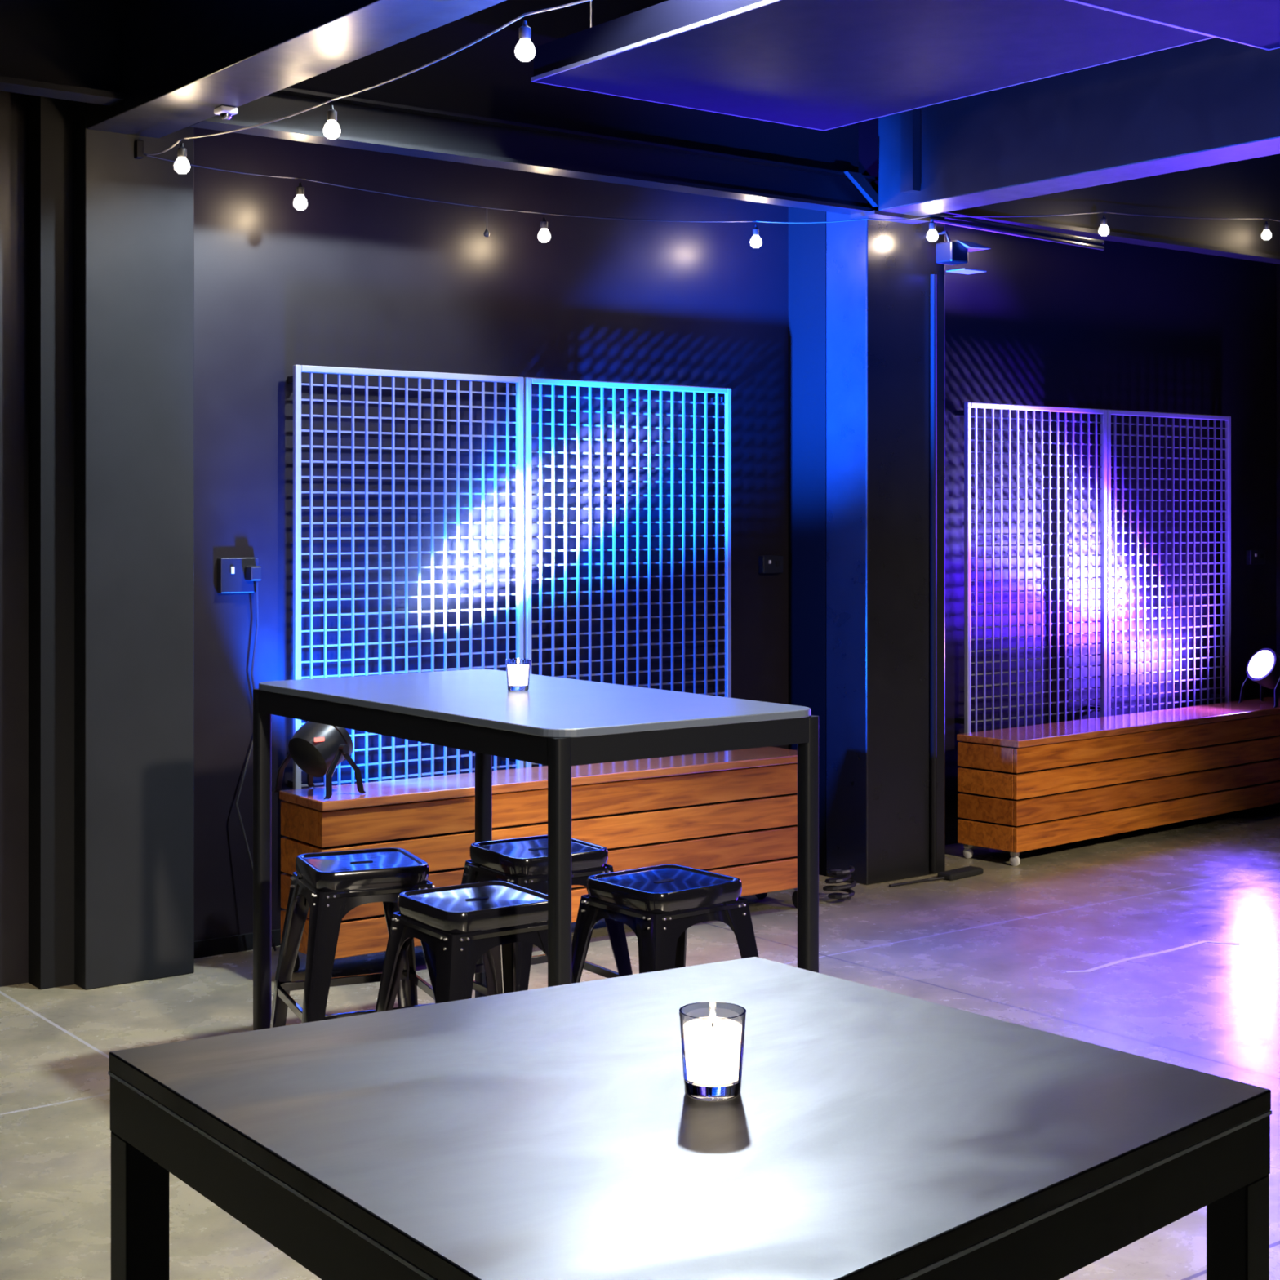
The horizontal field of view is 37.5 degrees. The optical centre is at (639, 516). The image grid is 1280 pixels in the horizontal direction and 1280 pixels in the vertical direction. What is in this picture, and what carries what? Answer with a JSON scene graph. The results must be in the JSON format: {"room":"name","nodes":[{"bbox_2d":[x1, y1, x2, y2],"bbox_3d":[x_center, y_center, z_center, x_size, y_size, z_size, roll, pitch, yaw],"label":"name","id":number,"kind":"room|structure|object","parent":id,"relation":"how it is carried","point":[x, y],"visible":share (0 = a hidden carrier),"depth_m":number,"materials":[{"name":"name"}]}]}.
{"room":"entertainment venue","nodes":[
{"label":"entertainment venue","id":0,"kind":"room"},
{"bbox_2d":[74,101,194,990],"bbox_3d":[-1.785,-0.275,6.573,0.393,3.750,0.220,0,0,-37],"label":"column","id":1,"kind":"structure","parent":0,"point":[134,218],"depth_m":6.46,"materials":[{"name":"black paint"}]},
{"bbox_2d":[133,139,143,159],"bbox_3d":[-1.720,-1.260,6.465,0.024,0.060,0.030,0,0,-37],"label":"wall hook","id":2,"kind":"object","parent":1,"relation":"attached to","point":[138,144],"visible":1,"depth_m":6.46,"materials":[{"name":"black"}]},
{"bbox_2d":[142,0,591,155],"bbox_3d":[0.045,-1.197,4.224,0.136,0.102,5.666,0,0,-37],"label":"cable","id":3,"kind":"object","parent":2,"relation":"hanging from","point":[581,1],"visible":1,"depth_m":5.26,"materials":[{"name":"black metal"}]},
{"bbox_2d":[173,142,190,173],"bbox_3d":[-1.490,-1.165,6.131,0.051,0.099,0.051,0,0,-37],"label":"string light bulb","id":4,"kind":"object","parent":3,"relation":"hanging from","point":[181,166],"visible":1,"depth_m":6.12,"materials":[{"name":"beige glass"}]},
{"bbox_2d":[177,142,186,157],"bbox_3d":[-1.490,-1.192,6.131,0.030,0.046,0.029,0,0,-37],"label":"socket","id":5,"kind":"object","parent":4,"relation":"attached to","point":[181,151],"depth_m":6.12,"materials":[{"name":"black plastic"}]},
{"bbox_2d":[323,105,340,138],"bbox_3d":[-0.914,-1.171,5.589,0.051,0.099,0.051,0,0,-37],"label":"string light bulb","id":6,"kind":"object","parent":3,"relation":"hanging from","point":[331,130],"visible":1,"depth_m":5.58,"materials":[{"name":"beige glass"}]},
{"bbox_2d":[326,105,337,120],"bbox_3d":[-0.914,-1.197,5.589,0.030,0.046,0.029,0,0,-37],"label":"socket","id":7,"kind":"object","parent":6,"relation":"attached to","point":[331,114],"depth_m":5.58,"materials":[{"name":"black plastic"}]},
{"bbox_2d":[515,20,535,61],"bbox_3d":[-0.283,-1.171,4.637,0.051,0.099,0.051,0,0,-37],"label":"string light bulb","id":8,"kind":"object","parent":3,"relation":"hanging from","point":[525,51],"visible":1,"depth_m":4.62,"materials":[{"name":"beige glass"}]},
{"bbox_2d":[519,20,531,39],"bbox_3d":[-0.283,-1.197,4.637,0.030,0.046,0.029,0,0,-37],"label":"socket","id":9,"kind":"object","parent":8,"relation":"attached to","point":[525,31],"depth_m":4.62,"materials":[{"name":"black plastic"}]},
{"bbox_2d":[0,90,1276,986],"bbox_3d":[0.026,-0.275,8.216,18.000,3.750,0.200,0,0,-37],"label":"wall","id":10,"kind":"structure","parent":0,"point":[352,277],"depth_m":7.92,"materials":[{"name":"black paint"}]},
{"bbox_2d":[28,94,74,989],"bbox_3d":[-2.018,-0.275,6.458,0.117,3.750,0.120,0,0,-37],"label":"column","id":11,"kind":"structure","parent":10,"relation":"attached to","point":[51,120],"depth_m":6.41,"materials":[{"name":"black paint"}]},
{"bbox_2d":[194,928,280,958],"bbox_3d":[-0.505,1.570,7.676,2.980,0.060,0.015,0,0,-37],"label":"baseboard","id":12,"kind":"structure","parent":10,"relation":"attached to","point":[242,942],"depth_m":6.90,"materials":[{"name":"black"}]},
{"bbox_2d":[217,557,262,688],"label":"power outlet","id":13,"kind":"object","parent":10,"relation":"attached to","point":[238,575],"depth_m":6.90,"materials":[{"name":"black"}]},
{"bbox_2d":[230,566,234,573],"bbox_3d":[-1.489,0.196,6.888,0.014,0.026,0.009,0,0,-37],"label":"switch","id":14,"kind":"object","parent":13,"relation":"attached to","point":[232,568],"depth_m":6.88,"materials":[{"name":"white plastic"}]},
{"bbox_2d":[235,739,253,870],"label":"cable","id":15,"kind":"object","parent":10,"relation":"attached to","point":[251,746],"depth_m":6.88,"materials":[{"name":"black"}]},
{"bbox_2d":[287,364,524,789],"bbox_3d":[-0.901,0.368,7.319,1.015,1.863,0.100,0,0,-37],"label":"mesh panel","id":16,"kind":"object","parent":10,"relation":"attached to","point":[296,380],"visible":0.66,"depth_m":7.27,"materials":[{"name":"grey metal"}]},
{"bbox_2d":[524,377,731,768],"bbox_3d":[-0.057,0.368,7.961,1.078,1.863,0.100,0,0,-37],"label":"mesh panel","id":17,"kind":"object","parent":10,"relation":"attached to","point":[726,399],"visible":0.52,"depth_m":7.91,"materials":[{"name":"grey"}]},
{"bbox_2d":[758,555,782,573],"bbox_3d":[0.593,0.215,8.495,0.120,0.080,0.043,0,0,-37],"label":"power outlet","id":18,"kind":"object","parent":10,"relation":"attached to","point":[771,563],"visible":1,"depth_m":8.47,"materials":[{"name":"black plastic"}]},
{"bbox_2d":[945,830,957,844],"bbox_3d":[2.370,1.570,9.867,3.270,0.060,0.015,0,0,-37],"label":"baseboard","id":19,"kind":"structure","parent":10,"relation":"attached to","point":[951,837],"depth_m":9.21,"materials":[{"name":"black"}]},
{"bbox_2d":[955,401,1106,733],"bbox_3d":[1.979,0.371,9.513,1.050,1.858,0.100,0,0,-37],"label":"mesh panel","id":20,"kind":"object","parent":10,"relation":"attached to","point":[966,721],"visible":0.8,"depth_m":9.46,"materials":[{"name":"grey metal"}]},
{"bbox_2d":[1097,409,1231,716],"bbox_3d":[2.824,0.371,10.156,1.058,1.858,0.100,0,0,-37],"label":"mesh panel","id":21,"kind":"object","parent":10,"relation":"attached to","point":[1227,424],"visible":0.71,"depth_m":10.10,"materials":[{"name":"grey metal"}]},
{"bbox_2d":[1245,550,1265,564],"bbox_3d":[3.505,0.230,10.713,0.140,0.080,0.043,0,0,-37],"label":"power outlet","id":22,"kind":"object","parent":10,"relation":"attached to","point":[1252,557],"visible":1,"depth_m":10.69,"materials":[{"name":"black"}]},
{"bbox_2d":[0,803,1279,1279],"bbox_3d":[4.093,1.700,2.879,18.000,0.200,13.620,0,0,-37],"label":"floor","id":23,"kind":"structure","parent":0,"point":[999,943],"depth_m":6.42,"materials":[{"name":"concrete"}]},
{"bbox_2d":[270,847,435,1027],"bbox_3d":[-0.771,1.274,5.220,0.454,0.651,0.454,0,0,-23],"label":"metal stool","id":24,"kind":"object","parent":23,"relation":"on","point":[331,884],"visible":0.66,"depth_m":5.11,"materials":[{"name":"black metal"}]},
{"bbox_2d":[374,880,574,1012],"bbox_3d":[-0.407,1.274,4.718,0.454,0.651,0.454,0,0,-34],"label":"metal stool","id":25,"kind":"object","parent":23,"relation":"on","point":[463,923],"visible":0.59,"depth_m":4.63,"materials":[{"name":"black metal"}]},
{"bbox_2d":[253,669,818,1030],"bbox_3d":[-0.344,1.045,5.200,0.825,1.110,1.590,0,0,-37],"label":"bar table","id":26,"kind":"object","parent":23,"relation":"on","point":[559,724],"visible":0.87,"depth_m":4.81,"materials":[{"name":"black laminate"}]},
{"bbox_2d":[505,657,530,691],"bbox_3d":[-0.344,0.443,5.320,0.071,0.092,0.071,0,0,-37],"label":"glass","id":27,"kind":"object","parent":26,"relation":"on","point":[517,669],"visible":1,"depth_m":5.29,"materials":[{"name":"white"}]},
{"bbox_2d":[279,746,797,977],"bbox_3d":[-0.276,1.282,7.165,2.228,0.635,0.336,0,0,-36],"label":"wooden bench","id":28,"kind":"object","parent":23,"relation":"on","point":[732,813],"visible":0.47,"depth_m":7.08,"materials":[{"name":"brown wood"}]},
{"bbox_2d":[272,720,365,799],"bbox_3d":[-1.115,0.822,6.569,0.268,0.280,0.205,0,0,37],"label":"stage light","id":29,"kind":"object","parent":28,"relation":"on","point":[316,748],"visible":0.93,"depth_m":6.51,"materials":[{"name":"black plastic"}]},
{"bbox_2d":[461,835,632,995],"bbox_3d":[-0.293,1.274,5.434,0.454,0.651,0.454,0,0,-33],"label":"metal stool","id":30,"kind":"object","parent":23,"relation":"on","point":[522,862],"visible":0.44,"depth_m":5.35,"materials":[{"name":"black metal"}]},
{"bbox_2d":[571,864,758,982],"bbox_3d":[0.063,1.274,4.951,0.454,0.651,0.454,0,0,-39],"label":"metal stool","id":31,"kind":"object","parent":23,"relation":"on","point":[660,903],"visible":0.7,"depth_m":4.87,"materials":[{"name":"black metal"}]},
{"bbox_2d":[108,956,1271,1279],"bbox_3d":[0.051,1.045,1.630,0.758,1.110,0.806,0,0,-37],"label":"bar table","id":32,"kind":"object","parent":23,"relation":"on","point":[553,1132],"visible":0.94,"depth_m":1.53,"materials":[{"name":"metal"}]},
{"bbox_2d":[679,1001,746,1100],"bbox_3d":[0.062,0.453,1.602,0.057,0.074,0.057,0,0,-37],"label":"glass","id":33,"kind":"object","parent":32,"relation":"on","point":[713,1033],"visible":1,"depth_m":1.58,"materials":[{"name":"white"}]},
{"bbox_2d":[822,865,856,899],"bbox_3d":[0.830,1.523,7.821,0.152,0.146,0.126,0,0,-37],"label":"coiled cable","id":34,"kind":"object","parent":23,"relation":"on","point":[846,888],"visible":1,"depth_m":7.79,"materials":[{"name":"black plastic"}]},
{"bbox_2d":[888,866,982,886],"bbox_3d":[1.310,1.585,8.279,0.544,0.030,0.091,0,0,-40],"label":"screwdriver","id":35,"kind":"object","parent":23,"relation":"on","point":[968,871],"depth_m":8.31,"materials":[{"name":"black rubber"}]},
{"bbox_2d":[956,697,1279,866],"bbox_3d":[2.638,1.310,9.614,2.758,0.580,0.361,0,0,-41],"label":"wooden bench","id":36,"kind":"object","parent":23,"relation":"on","point":[1027,788],"visible":1,"depth_m":9.11,"materials":[{"name":"brown wood"}]},
{"bbox_2d":[1237,648,1279,707],"bbox_3d":[3.391,0.861,10.164,0.202,0.306,0.268,0,0,-26],"label":"stage light","id":37,"kind":"object","parent":36,"relation":"on","point":[1263,668],"visible":1,"depth_m":10.12,"materials":[{"name":"black plastic"}]},
{"bbox_2d":[1064,940,1239,973],"bbox_3d":[1.871,1.599,6.839,0.870,0.001,0.125,0,0,-37],"label":"floor marking","id":38,"kind":"object","parent":23,"relation":"on","point":[1202,941],"depth_m":6.87,"materials":[{"name":"grey"}]},
{"bbox_2d":[788,117,878,875],"bbox_3d":[0.946,-0.275,8.634,0.490,3.750,0.250,0,0,-37],"label":"wall","id":39,"kind":"structure","parent":0,"point":[806,242],"depth_m":8.48,"materials":[{"name":"black"}]},
{"bbox_2d":[826,205,945,884],"bbox_3d":[1.101,0.115,8.431,0.490,2.970,0.260,0,0,-37],"label":"column","id":40,"kind":"structure","parent":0,"point":[878,273],"depth_m":8.30,"materials":[{"name":"black paint"}]},
{"bbox_2d":[843,107,930,224],"bbox_3d":[1.074,-1.722,8.136,0.332,0.855,0.532,0,0,16],"label":"trim","id":41,"kind":"structure","parent":40,"relation":"attached to","point":[910,119],"depth_m":7.88,"materials":[{"name":"black metal"}]},
{"bbox_2d":[930,274,936,871],"bbox_3d":[1.309,0.250,8.405,0.027,2.660,0.028,0,0,-37],"label":"conduit pipe","id":42,"kind":"object","parent":40,"relation":"attached to","point":[933,277],"visible":1,"depth_m":8.39,"materials":[{"name":"black"}]},
{"bbox_2d":[935,231,991,274],"bbox_3d":[1.411,-1.177,8.379,0.220,0.183,0.200,0,0,-37],"label":"floodlight","id":43,"kind":"object","parent":40,"relation":"attached to","point":[949,252],"visible":0.94,"depth_m":8.30,"materials":[{"name":"black metal"}]},
{"bbox_2d":[897,213,1104,250],"bbox_3d":[1.703,-1.320,8.739,1.503,0.030,0.027,0,0,-41],"label":"ceiling pipe","id":44,"kind":"object","parent":40,"relation":"attached to","point":[935,220],"visible":0.79,"depth_m":8.76,"materials":[{"name":"black metal"}]},
{"bbox_2d":[933,212,1104,244],"bbox_3d":[1.703,-1.350,8.739,1.503,0.030,0.027,0,0,-41],"label":"ceiling pipe","id":45,"kind":"object","parent":40,"relation":"attached to","point":[966,219],"visible":0.62,"depth_m":8.80,"materials":[{"name":"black metal"}]},
{"bbox_2d":[1276,263,1279,697],"bbox_3d":[4.020,-0.275,10.812,0.500,3.750,0.510,0,0,-37],"label":"wall","id":46,"kind":"structure","parent":0,"point":[1277,265],"depth_m":10.85,"materials":[{"name":"black paint"}]},
{"bbox_3d":[4.093,-2.250,2.879,18.000,0.200,13.620,0,0,-37],"label":"ceiling","id":47,"kind":"structure","parent":0,"visible":0},
{"bbox_2d":[0,0,124,106],"bbox_3d":[-4.236,-1.750,4.215,6.370,0.800,0.120,0,0,-37],"label":"ceiling","id":48,"kind":"structure","parent":47,"relation":"attached to","point":[68,50],"depth_m":6.02,"materials":[{"name":"black paint"}]},
{"bbox_2d":[86,0,506,137],"bbox_3d":[2.231,-1.730,1.197,0.260,0.840,13.200,0,0,-37],"label":"beam","id":49,"kind":"structure","parent":47,"relation":"attached to","point":[180,61],"depth_m":5.58,"materials":[{"name":"black paint"}]},
{"bbox_2d":[213,105,237,120],"bbox_3d":[-1.325,-1.290,6.030,0.060,0.039,0.060,0,0,-37],"label":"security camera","id":50,"kind":"object","parent":49,"relation":"attached to","point":[225,113],"visible":1,"depth_m":6.01,"materials":[{"name":"white plastic"}]},
{"bbox_2d":[288,0,858,173],"bbox_3d":[-0.298,-1.806,7.265,3.070,0.688,0.080,0,0,-37],"label":"ceiling","id":51,"kind":"structure","parent":47,"relation":"attached to","point":[486,78],"depth_m":7.15,"materials":[{"name":"black paint"}]},
{"bbox_2d":[189,87,879,214],"bbox_3d":[-0.240,-1.386,7.221,3.110,0.152,0.120,0,0,-37],"label":"beam","id":52,"kind":"structure","parent":51,"relation":"attached to","point":[364,124],"depth_m":7.09,"materials":[{"name":"black metal"}]},
{"bbox_2d":[530,0,1215,130],"bbox_3d":[0.737,-1.850,6.401,1.416,0.600,1.856,0,0,-37],"label":"ceiling panel","id":53,"kind":"object","parent":47,"relation":"hanging from","point":[816,64],"visible":0.83,"depth_m":6.31,"materials":[{"name":"paint"}]},
{"bbox_2d":[878,37,1279,216],"bbox_3d":[5.001,-1.730,3.056,0.260,0.840,12.800,0,0,-37],"label":"beam","id":54,"kind":"structure","parent":47,"relation":"attached to","point":[1215,100],"depth_m":7.17,"materials":[{"name":"black paint"}]},
{"bbox_2d":[146,155,1279,223],"bbox_3d":[1.572,-1.393,8.630,7.838,0.390,0.372,0,0,-34],"label":"cable","id":55,"kind":"object","parent":54,"relation":"hanging from","point":[155,157],"visible":0.98,"depth_m":7.82,"materials":[{"name":"black plastic"}]},
{"bbox_2d":[293,182,307,209],"bbox_3d":[-1.231,-1.161,6.831,0.051,0.099,0.051,0,0,-37],"label":"string light bulb","id":56,"kind":"object","parent":55,"relation":"hanging from","point":[300,202],"visible":1,"depth_m":6.82,"materials":[{"name":"beige glass"}]},
{"bbox_2d":[296,182,304,195],"bbox_3d":[-1.231,-1.188,6.831,0.030,0.046,0.029,0,0,-37],"label":"socket","id":57,"kind":"object","parent":56,"relation":"attached to","point":[300,189],"depth_m":6.82,"materials":[{"name":"black plastic"}]},
{"bbox_2d":[484,208,489,236],"bbox_3d":[-0.595,-1.141,7.316,0.024,0.109,0.023,0,0,-37],"label":"string light","id":58,"kind":"object","parent":55,"relation":"hanging from","point":[486,233],"visible":1,"depth_m":7.31,"materials":[{"name":"black plastic"}]},
{"bbox_2d":[484,229,489,236],"bbox_3d":[-0.595,-1.101,7.316,0.024,0.030,0.023,0,0,-37],"label":"socket","id":59,"kind":"object","parent":58,"relation":"attached to","point":[486,233],"depth_m":7.31,"materials":[{"name":"black plastic"}]},
{"bbox_2d":[537,217,550,242],"bbox_3d":[-0.380,-1.139,7.479,0.051,0.099,0.051,0,0,-37],"label":"string light bulb","id":60,"kind":"object","parent":55,"relation":"hanging from","point":[544,236],"visible":1,"depth_m":7.46,"materials":[{"name":"beige glass"}]},
{"bbox_2d":[540,217,547,229],"bbox_3d":[-0.380,-1.165,7.479,0.030,0.046,0.029,0,0,-37],"label":"socket","id":61,"kind":"object","parent":60,"relation":"attached to","point":[544,224],"depth_m":7.47,"materials":[{"name":"black plastic"}]},
{"bbox_2d":[750,225,761,248],"bbox_3d":[0.501,-1.210,8.138,0.051,0.099,0.051,0,0,-37],"label":"string light bulb","id":62,"kind":"object","parent":55,"relation":"hanging from","point":[756,242],"visible":1,"depth_m":8.12,"materials":[{"name":"beige glass"}]},
{"bbox_2d":[752,225,759,235],"bbox_3d":[0.501,-1.237,8.138,0.030,0.046,0.029,0,0,-37],"label":"socket","id":63,"kind":"object","parent":62,"relation":"attached to","point":[756,230],"depth_m":8.13,"materials":[{"name":"black plastic"}]},
{"bbox_2d":[926,218,937,241],"bbox_3d":[1.274,-1.248,8.212,0.051,0.099,0.051,0,0,-37],"label":"string light bulb","id":64,"kind":"object","parent":55,"relation":"hanging from","point":[932,235],"visible":1,"depth_m":8.20,"materials":[{"name":"beige glass"}]},
{"bbox_2d":[928,218,935,229],"bbox_3d":[1.274,-1.274,8.212,0.030,0.046,0.029,0,0,-37],"label":"socket","id":65,"kind":"object","parent":64,"relation":"attached to","point":[932,224],"depth_m":8.20,"materials":[{"name":"black plastic"}]},
{"bbox_2d":[1098,215,1109,235],"bbox_3d":[2.248,-1.411,9.129,0.051,0.099,0.051,0,0,-37],"label":"string light bulb","id":66,"kind":"object","parent":55,"relation":"hanging from","point":[1104,230],"visible":1,"depth_m":9.12,"materials":[{"name":"beige glass"}]},
{"bbox_2d":[1100,215,1106,225],"bbox_3d":[2.248,-1.437,9.129,0.030,0.046,0.029,0,0,-37],"label":"socket","id":67,"kind":"object","parent":66,"relation":"attached to","point":[1104,220],"depth_m":9.12,"materials":[{"name":"black plastic"}]},
{"bbox_2d":[1261,221,1271,239],"bbox_3d":[3.331,-1.520,10.017,0.051,0.099,0.051,0,0,-37],"label":"string light bulb","id":68,"kind":"object","parent":55,"relation":"hanging from","point":[1266,234],"visible":1,"depth_m":10.00,"materials":[{"name":"beige glass"}]},
{"bbox_2d":[1263,221,1269,230],"bbox_3d":[3.331,-1.547,10.017,0.030,0.046,0.029,0,0,-37],"label":"socket","id":69,"kind":"object","parent":68,"relation":"attached to","point":[1266,226],"depth_m":10.01,"materials":[{"name":"black plastic"}]},
{"bbox_2d":[944,153,1279,264],"bbox_3d":[3.877,-1.770,10.571,7.020,0.760,0.120,0,0,-37],"label":"ceiling","id":70,"kind":"structure","parent":47,"relation":"attached to","point":[1247,188],"depth_m":9.72,"materials":[{"name":"black"}]},
{"bbox_2d":[1070,0,1279,50],"bbox_3d":[2.025,-1.845,4.867,1.726,0.610,2.096,0,0,-37],"label":"ceiling panel","id":71,"kind":"object","parent":47,"relation":"hanging from","point":[1252,23],"visible":1,"depth_m":5.79,"materials":[{"name":"paint"}]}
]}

